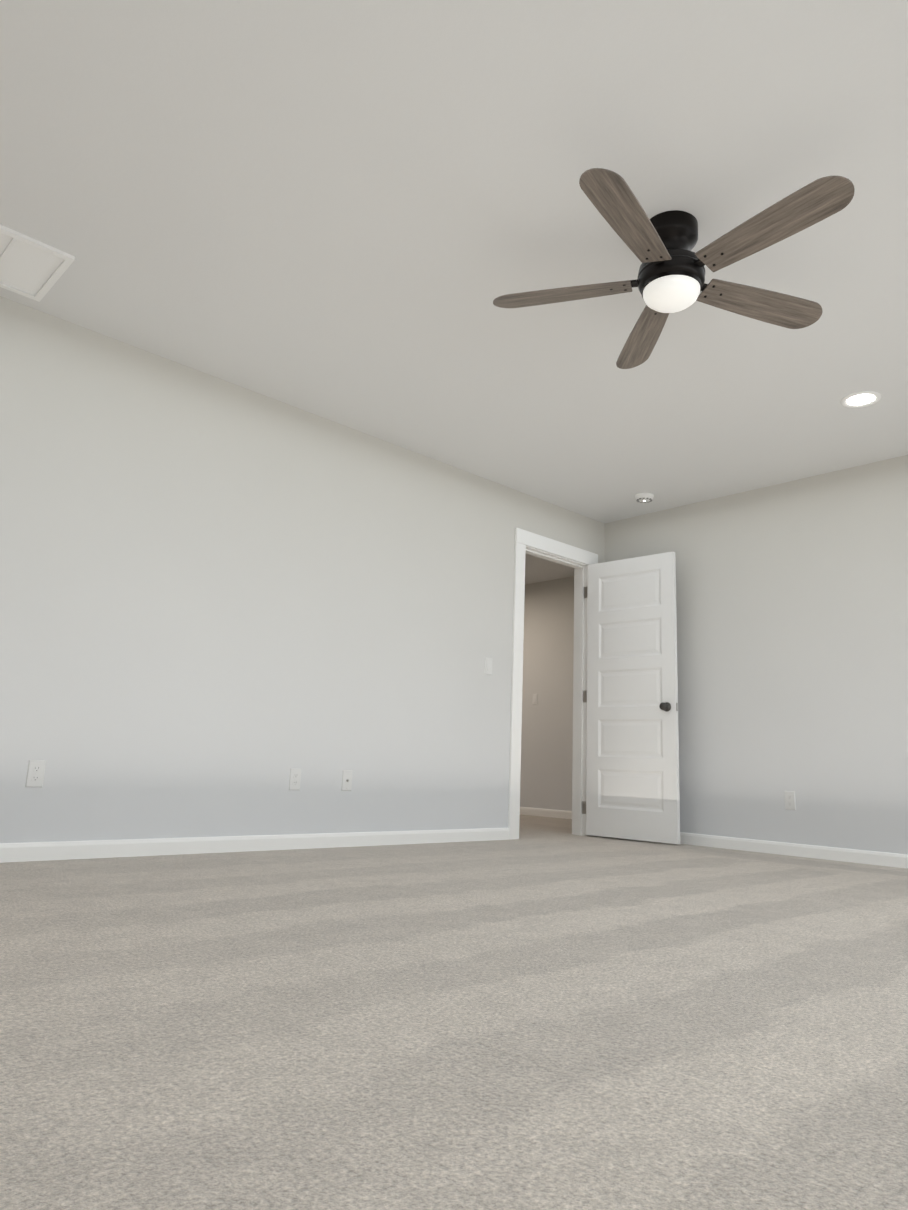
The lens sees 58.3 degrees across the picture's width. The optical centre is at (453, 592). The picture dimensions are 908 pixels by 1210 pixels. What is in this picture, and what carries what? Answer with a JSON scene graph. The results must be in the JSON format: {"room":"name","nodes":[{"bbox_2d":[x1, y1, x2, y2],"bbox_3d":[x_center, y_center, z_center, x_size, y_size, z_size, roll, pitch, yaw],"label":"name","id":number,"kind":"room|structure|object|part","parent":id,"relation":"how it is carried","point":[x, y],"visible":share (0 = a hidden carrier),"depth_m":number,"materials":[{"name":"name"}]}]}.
{"room":"empty bedroom","nodes":[
{"label":"empty bedroom","id":0,"kind":"room"},
{"bbox_2d":[0,296,604,842],"bbox_3d":[-0.755,0.191,4.680,8.100,2.440,0.120,13,-16,-42],"label":"wall","id":1,"kind":"structure","parent":0,"point":[224,606],"depth_m":4.23,"materials":[{"name":"paint"}]},
{"bbox_2d":[25,760,45,787],"bbox_3d":[-1.797,0.777,3.495,0.070,0.115,0.007,13,-16,-42],"label":"electrical outlet","id":2,"kind":"object","parent":1,"relation":"attached to","point":[35,773],"visible":1,"depth_m":3.49,"materials":[{"name":"white plastic"}]},
{"bbox_2d":[0,828,508,862],"bbox_3d":[-0.916,1.301,4.241,3.512,0.076,0.014,13,-16,-42],"label":"baseboard","id":3,"kind":"structure","parent":1,"relation":"attached to","point":[40,851],"depth_m":4.03,"materials":[{"name":"paint"}]},
{"bbox_2d":[289,768,300,789],"bbox_3d":[-0.851,0.999,4.361,0.070,0.115,0.007,13,-16,-42],"label":"electrical outlet","id":4,"kind":"object","parent":1,"relation":"attached to","point":[294,778],"visible":1,"depth_m":4.36,"materials":[{"name":"white plastic"}]},
{"bbox_2d":[341,770,352,790],"bbox_3d":[-0.599,1.057,4.585,0.070,0.115,0.015,13,-16,-42],"label":"outlet","id":5,"kind":"object","parent":1,"relation":"attached to","point":[346,785],"visible":1,"depth_m":4.58,"materials":[{"name":"white plastic"}]},
{"bbox_2d":[485,657,491,674],"bbox_3d":[0.236,0.494,5.484,0.070,0.115,0.010,13,-16,-42],"label":"light switch","id":6,"kind":"object","parent":1,"relation":"attached to","point":[488,666],"visible":1,"depth_m":5.48,"materials":[{"name":"white plastic"}]},
{"bbox_2d":[508,528,597,839],"bbox_3d":[0.701,0.674,5.987,0.956,2.154,0.162,13,-16,-42],"label":"door frame","id":7,"kind":"structure","parent":1,"relation":"attached to","point":[524,539],"depth_m":5.96,"materials":[{"name":"paint"}]},
{"bbox_2d":[582,552,679,843],"bbox_3d":[1.259,0.738,5.923,0.792,2.024,0.178,-9,-16,42],"label":"hall door","id":8,"kind":"structure","parent":1,"relation":"in","point":[630,695],"depth_m":5.87,"materials":[{"name":"paint"}]},
{"bbox_2d":[0,814,907,1209],"bbox_3d":[-0.294,1.473,4.606,7.090,0.060,10.140,13,-16,-42],"label":"floor","id":9,"kind":"structure","parent":0,"point":[542,1012],"depth_m":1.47,"materials":[{"name":"carpet"}]},
{"bbox_2d":[0,0,907,584],"bbox_3d":[-0.561,-1.067,4.791,8.100,0.080,10.140,13,-16,-42],"label":"ceiling","id":10,"kind":"structure","parent":0,"point":[358,214],"depth_m":2.96,"materials":[{"name":"white paint"}]},
{"bbox_2d":[0,224,74,301],"bbox_3d":[-1.861,-1.377,3.345,0.430,0.016,0.450,13,-16,-42],"label":"ceiling vent","id":11,"kind":"object","parent":10,"relation":"in","point":[32,268],"visible":1,"depth_m":3.38,"materials":[{"name":"white plastic"}]},
{"bbox_2d":[635,493,653,502],"bbox_3d":[1.384,-0.687,5.913,0.136,0.041,0.136,13,-16,-42],"label":"smoke detector","id":12,"kind":"object","parent":10,"relation":"attached to","point":[644,497],"visible":1,"depth_m":5.87,"materials":[{"name":"white plastic"}]},
{"bbox_2d":[493,168,854,368],"bbox_3d":[0.804,-1.202,2.928,1.264,0.319,1.246,13,-16,-42],"label":"ceiling fan","id":13,"kind":"object","parent":10,"relation":"hanging from","point":[670,277],"visible":1,"depth_m":2.86,"materials":[{"name":"wood"}]},
{"bbox_3d":[0.403,-1.125,3.073,0.523,0.006,0.144,-1,0,17],"label":"blade","id":14,"kind":"part","parent":13,"relation":"part of","materials":[{"name":"brown wood"}]},
{"bbox_3d":[0.560,-1.212,2.634,0.144,0.006,0.523,10,-5,37],"label":"blade","id":15,"kind":"part","parent":13,"relation":"part of","materials":[{"name":"brown wood"}]},
{"bbox_3d":[0.780,-1.051,3.351,0.144,0.006,0.523,-10,-12,-3],"label":"blade","id":16,"kind":"part","parent":13,"relation":"part of","materials":[{"name":"brown wood"}]},
{"bbox_3d":[1.170,-1.091,3.083,0.523,0.006,0.144,6,-26,-18],"label":"blade","id":17,"kind":"part","parent":13,"relation":"part of","materials":[{"name":"brown wood"}]},
{"bbox_3d":[1.033,-1.191,2.640,0.144,0.006,0.523,26,-23,-32],"label":"blade","id":18,"kind":"part","parent":13,"relation":"part of","materials":[{"name":"brown wood"}]},
{"bbox_2d":[841,391,880,407],"bbox_3d":[2.144,-1.018,4.287,0.192,0.008,0.192,13,-16,-42],"label":"recessed light","id":19,"kind":"object","parent":10,"relation":"in","point":[860,399],"visible":1,"depth_m":4.28,"materials":[{"name":"white plastic"}]},
{"bbox_2d":[520,576,573,810],"bbox_3d":[0.479,1.166,9.036,0.120,2.440,4.680,13,-16,-42],"label":"wall","id":20,"kind":"structure","parent":0,"point":[546,741],"depth_m":8.43,"materials":[{"name":"paint"}]},
{"bbox_2d":[532,694,537,704],"bbox_3d":[0.849,1.118,8.546,0.010,0.115,0.070,13,-16,-42],"label":"light switch","id":21,"kind":"object","parent":20,"relation":"attached to","point":[535,700],"visible":1,"depth_m":8.54,"materials":[{"name":"white plastic"}]},
{"bbox_2d":[520,807,571,818],"bbox_3d":[0.383,2.310,8.746,0.014,0.076,4.680,13,-16,-42],"label":"baseboard","id":22,"kind":"structure","parent":20,"relation":"attached to","point":[546,812],"depth_m":8.17,"materials":[{"name":"paint"}]},
{"bbox_2d":[604,455,907,853],"bbox_3d":[3.009,0.314,4.533,0.120,2.440,5.220,13,-16,-42],"label":"wall","id":23,"kind":"structure","parent":0,"point":[792,629],"depth_m":5.29,"materials":[{"name":"paint"}]},
{"bbox_2d":[784,791,795,809],"bbox_3d":[2.125,1.313,5.147,0.007,0.115,0.070,13,-16,-42],"label":"electrical outlet","id":24,"kind":"object","parent":23,"relation":"attached to","point":[790,801],"visible":1,"depth_m":5.14,"materials":[{"name":"white plastic"}]},
{"bbox_2d":[680,832,907,868],"bbox_3d":[2.872,1.465,4.287,0.014,0.076,5.100,13,-16,-42],"label":"baseboard","id":25,"kind":"structure","parent":23,"relation":"attached to","point":[841,854],"depth_m":5.04,"materials":[{"name":"paint"}]}
]}

